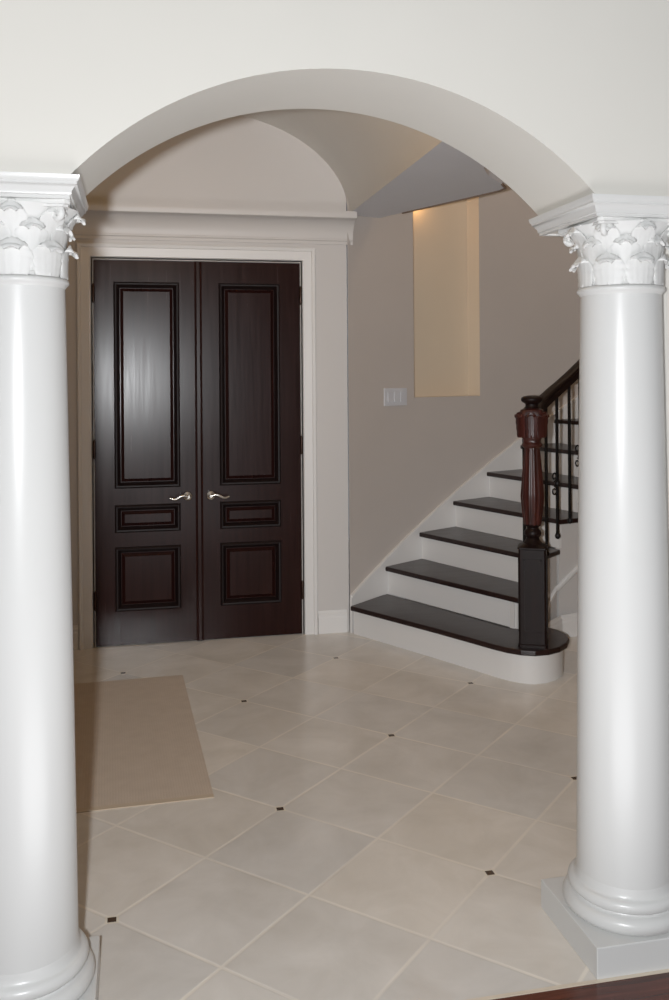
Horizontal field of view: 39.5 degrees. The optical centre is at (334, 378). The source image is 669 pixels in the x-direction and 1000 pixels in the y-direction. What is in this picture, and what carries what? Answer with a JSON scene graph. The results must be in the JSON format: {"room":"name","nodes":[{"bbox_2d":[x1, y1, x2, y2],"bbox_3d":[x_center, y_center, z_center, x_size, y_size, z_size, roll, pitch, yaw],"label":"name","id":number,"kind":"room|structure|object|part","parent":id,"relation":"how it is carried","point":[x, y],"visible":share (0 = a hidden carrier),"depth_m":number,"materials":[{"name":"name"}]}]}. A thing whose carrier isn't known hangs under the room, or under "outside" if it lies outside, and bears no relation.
{"room":"entrance hall","nodes":[
{"label":"entrance hall","id":0,"kind":"room"},
{"bbox_2d":[65,115,348,647],"bbox_3d":[-1.880,-0.237,5.914,3.985,3.900,0.150,0,0,-12],"label":"wall","id":1,"kind":"structure","parent":0,"point":[239,161],"depth_m":6.15,"materials":[{"name":"white paint"}]},
{"bbox_2d":[73,625,78,649],"bbox_3d":[-2.209,1.641,5.755,1.210,0.150,0.016,0,0,-12],"label":"baseboard","id":2,"kind":"structure","parent":1,"relation":"attached to","point":[75,628],"depth_m":5.87,"materials":[{"name":"white paint"}]},
{"bbox_2d":[93,267,95,575],"bbox_3d":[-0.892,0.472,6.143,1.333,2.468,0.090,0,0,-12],"label":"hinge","id":3,"kind":"object","parent":1,"relation":"attached to","point":[93,267],"visible":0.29,"depth_m":5.96,"materials":[{"name":"black metal"}]},
{"bbox_2d":[92,260,196,646],"bbox_3d":[-1.206,0.473,5.972,0.665,2.459,0.103,0,0,-12],"label":"door","id":4,"kind":"structure","parent":1,"relation":"in","point":[144,442],"depth_m":5.98,"materials":[{"name":"brown wood"}]},
{"bbox_3d":[-1.204,0.042,5.985,0.415,1.322,0.034,0,0,-12],"label":"panel moulding","id":5,"kind":"part","parent":4,"relation":"part of","materials":[{"name":"brown wood"}]},
{"bbox_3d":[-1.206,0.042,5.992,0.351,1.258,0.017,0,0,-12],"label":"panel","id":6,"kind":"part","parent":4,"relation":"part of","materials":[{"name":"brown wood"}]},
{"bbox_3d":[-1.196,1.282,5.985,0.415,0.410,0.034,0,0,-12],"label":"panel moulding","id":7,"kind":"part","parent":4,"relation":"part of","materials":[{"name":"brown wood"}]},
{"bbox_3d":[-1.198,0.897,5.985,0.415,0.178,0.034,0,0,-12],"label":"panel moulding","id":8,"kind":"part","parent":4,"relation":"part of","materials":[{"name":"brown wood"}]},
{"bbox_3d":[-1.197,1.282,5.992,0.351,0.346,0.017,0,0,-12],"label":"panel","id":9,"kind":"part","parent":4,"relation":"part of","materials":[{"name":"brown wood"}]},
{"bbox_3d":[-1.200,0.897,5.992,0.351,0.114,0.017,0,0,-12],"label":"panel","id":10,"kind":"part","parent":4,"relation":"part of","materials":[{"name":"brown wood"}]},
{"bbox_3d":[-0.997,0.764,5.975,0.123,0.039,0.023,0,0,-12],"label":"lever","id":11,"kind":"part","parent":4,"relation":"part of","materials":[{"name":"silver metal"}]},
{"bbox_2d":[76,242,317,649],"bbox_3d":[-0.870,0.421,6.036,1.537,2.570,0.026,0,0,-12],"label":"door frame","id":12,"kind":"structure","parent":1,"relation":"attached to","point":[86,252],"depth_m":6.00,"materials":[{"name":"white paint"}]},
{"bbox_2d":[72,203,356,244],"bbox_3d":[-1.834,-0.984,5.770,4.025,0.203,0.150,0,0,-12],"label":"crown molding","id":13,"kind":"structure","parent":1,"relation":"attached to","point":[102,220],"depth_m":6.01,"materials":[{"name":"white paint"}]},
{"bbox_2d":[194,261,303,640],"bbox_3d":[-0.557,0.468,6.110,0.706,2.459,0.103,0,0,-12],"label":"door","id":14,"kind":"structure","parent":1,"relation":"in","point":[249,440],"depth_m":6.12,"materials":[{"name":"brown wood"}]},
{"bbox_3d":[-0.739,0.762,6.030,0.123,0.039,0.023,0,0,-12],"label":"lever","id":15,"kind":"part","parent":14,"relation":"part of","materials":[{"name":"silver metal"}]},
{"bbox_3d":[-0.556,0.038,6.123,0.402,1.322,0.034,0,0,-12],"label":"panel moulding","id":16,"kind":"part","parent":14,"relation":"part of","materials":[{"name":"brown wood"}]},
{"bbox_3d":[-0.558,0.038,6.130,0.338,1.258,0.017,0,0,-12],"label":"panel","id":17,"kind":"part","parent":14,"relation":"part of","materials":[{"name":"brown wood"}]},
{"bbox_3d":[-0.550,0.893,6.123,0.402,0.178,0.034,0,0,-12],"label":"panel moulding","id":18,"kind":"part","parent":14,"relation":"part of","materials":[{"name":"brown wood"}]},
{"bbox_3d":[-0.552,0.893,6.130,0.338,0.114,0.017,0,0,-12],"label":"panel","id":19,"kind":"part","parent":14,"relation":"part of","materials":[{"name":"brown wood"}]},
{"bbox_3d":[-0.548,1.278,6.123,0.402,0.410,0.034,0,0,-12],"label":"panel moulding","id":20,"kind":"part","parent":14,"relation":"part of","materials":[{"name":"brown wood"}]},
{"bbox_3d":[-0.549,1.278,6.130,0.338,0.346,0.017,0,0,-12],"label":"panel","id":21,"kind":"part","parent":14,"relation":"part of","materials":[{"name":"brown wood"}]},
{"bbox_2d":[318,609,346,633],"bbox_3d":[-0.012,1.625,6.222,0.197,0.150,0.016,0,0,-12],"label":"baseboard","id":22,"kind":"structure","parent":1,"relation":"attached to","point":[329,621],"depth_m":6.22,"materials":[{"name":"white paint"}]},
{"bbox_2d":[0,0,668,233],"bbox_3d":[0.713,-1.337,2.853,7.800,1.735,0.380,0,0,-12],"label":"wall","id":23,"kind":"structure","parent":0,"point":[564,102],"depth_m":2.57,"materials":[{"name":"beige paint"}]},
{"bbox_2d":[0,171,87,223],"bbox_3d":[-1.891,-0.475,2.298,2.464,0.057,0.438,0,0,-12],"label":"trim","id":24,"kind":"structure","parent":23,"relation":"attached to","point":[12,184],"depth_m":2.34,"materials":[{"name":"white paint"}]},
{"bbox_2d":[529,193,668,236],"bbox_3d":[2.608,-0.507,3.254,3.937,0.057,0.438,0,0,-12],"label":"trim","id":25,"kind":"structure","parent":23,"relation":"attached to","point":[591,206],"depth_m":2.69,"materials":[{"name":"white paint"}]},
{"bbox_2d":[73,539,668,999],"bbox_3d":[0.597,1.726,3.498,7.800,0.060,12.600,0,0,-12],"label":"floor","id":26,"kind":"structure","parent":0,"point":[382,821],"depth_m":3.44,"materials":[{"name":"tile"}]},
{"bbox_2d":[0,197,99,999],"bbox_3d":[-0.835,0.625,2.480,0.380,2.162,0.374,0,0,-12],"label":"column","id":27,"kind":"structure","parent":26,"relation":"on","point":[45,954],"depth_m":2.37,"materials":[{"name":"white paint"}]},
{"bbox_2d":[74,675,213,812],"bbox_3d":[-1.221,1.706,4.435,1.112,0.004,1.614,0,0,-14],"label":"floor mat","id":28,"kind":"object","parent":26,"relation":"on","point":[137,742],"visible":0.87,"depth_m":4.32,"materials":[{"name":"fabric"}]},
{"bbox_2d":[350,395,578,683],"bbox_3d":[1.781,0.752,6.767,3.370,2.066,1.590,0,0,-43],"label":"staircase","id":29,"kind":"structure","parent":26,"relation":"on","point":[418,569],"depth_m":6.15,"materials":[{"name":"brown wood"}]},
{"bbox_2d":[514,360,578,648],"bbox_3d":[1.822,0.252,6.083,0.390,2.485,2.397,0,0,45],"label":"stair railing","id":30,"kind":"object","parent":29,"relation":"on","point":[532,420],"visible":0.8,"depth_m":5.21,"materials":[{"name":"brown wood"}]},
{"bbox_3d":[1.877,-0.345,6.165,2.212,1.293,0.292,0,0,-42],"label":"handrail","id":31,"kind":"part","parent":30,"relation":"part of","materials":[{"name":"brown wood"}]},
{"bbox_3d":[2.026,0.991,6.354,2.501,1.584,0.225,0,0,-35],"label":"stringer moulding","id":32,"kind":"part","parent":29,"relation":"part of","materials":[{"name":"white paint"}]},
{"bbox_3d":[2.119,1.610,6.378,2.329,0.150,0.191,0,0,-34],"label":"trim","id":33,"kind":"part","parent":29,"relation":"part of","materials":[{"name":"white paint"}]},
{"bbox_2d":[466,969,668,999],"bbox_3d":[0.783,1.724,2.626,7.800,0.062,0.013,0,0,-12],"label":"threshold","id":34,"kind":"object","parent":26,"relation":"on","point":[537,990],"visible":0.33,"depth_m":2.60,"materials":[{"name":"beige dark reddish-brown wood"}]},
{"bbox_2d":[541,217,668,979],"bbox_3d":[0.879,0.613,2.844,0.380,2.162,0.374,0,0,-12],"label":"column","id":35,"kind":"structure","parent":26,"relation":"on","point":[611,904],"depth_m":2.73,"materials":[{"name":"white paint"}]},
{"bbox_2d":[241,109,505,217],"bbox_3d":[-0.213,-1.426,4.573,2.705,0.655,3.370,0,0,-12],"label":"ceiling","id":36,"kind":"structure","parent":0,"point":[365,153],"depth_m":5.47,"materials":[{"name":"paint"}]},
{"bbox_2d":[402,183,506,213],"bbox_3d":[0.750,-1.104,5.773,0.118,0.014,1.038,0,0,-29],"label":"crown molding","id":37,"kind":"structure","parent":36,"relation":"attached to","point":[503,185],"depth_m":5.74,"materials":[{"name":"white paint"}]},
{"bbox_2d":[347,184,579,607],"bbox_3d":[2.047,-1.014,7.521,4.682,5.400,0.458,0,0,-28],"label":"wall","id":38,"kind":"structure","parent":0,"point":[405,461],"depth_m":6.89,"materials":[{"name":"beige paint"}]},
{"bbox_2d":[384,388,406,405],"bbox_3d":[0.425,0.131,6.575,0.018,0.122,0.238,0,0,45],"label":"light switch","id":39,"kind":"object","parent":38,"relation":"attached to","point":[392,396],"visible":1,"depth_m":6.57,"materials":[{"name":"white plastic"}]},
{"bbox_2d":[413,197,479,396],"bbox_3d":[0.800,-0.710,7.023,0.734,1.692,0.140,0,0,-40],"label":"wall niche","id":40,"kind":"object","parent":38,"relation":"in","point":[445,237],"visible":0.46,"depth_m":7.17,"materials":[{"name":"paint"}]},
{"bbox_2d":[520,448,543,525],"bbox_3d":[1.116,0.606,5.256,0.131,0.435,0.131,0,0,15],"label":"newel post","id":41,"kind":"object","parent":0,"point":[532,487],"depth_m":5.21,"materials":[{"name":"brown wood"}]},
{"bbox_2d":[662,240,668,595],"bbox_3d":[2.705,0.599,3.381,3.710,2.165,0.170,0,0,-12],"label":"wall pier","id":42,"kind":"object","parent":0,"point":[665,296],"depth_m":2.94,"materials":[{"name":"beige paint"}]}
]}

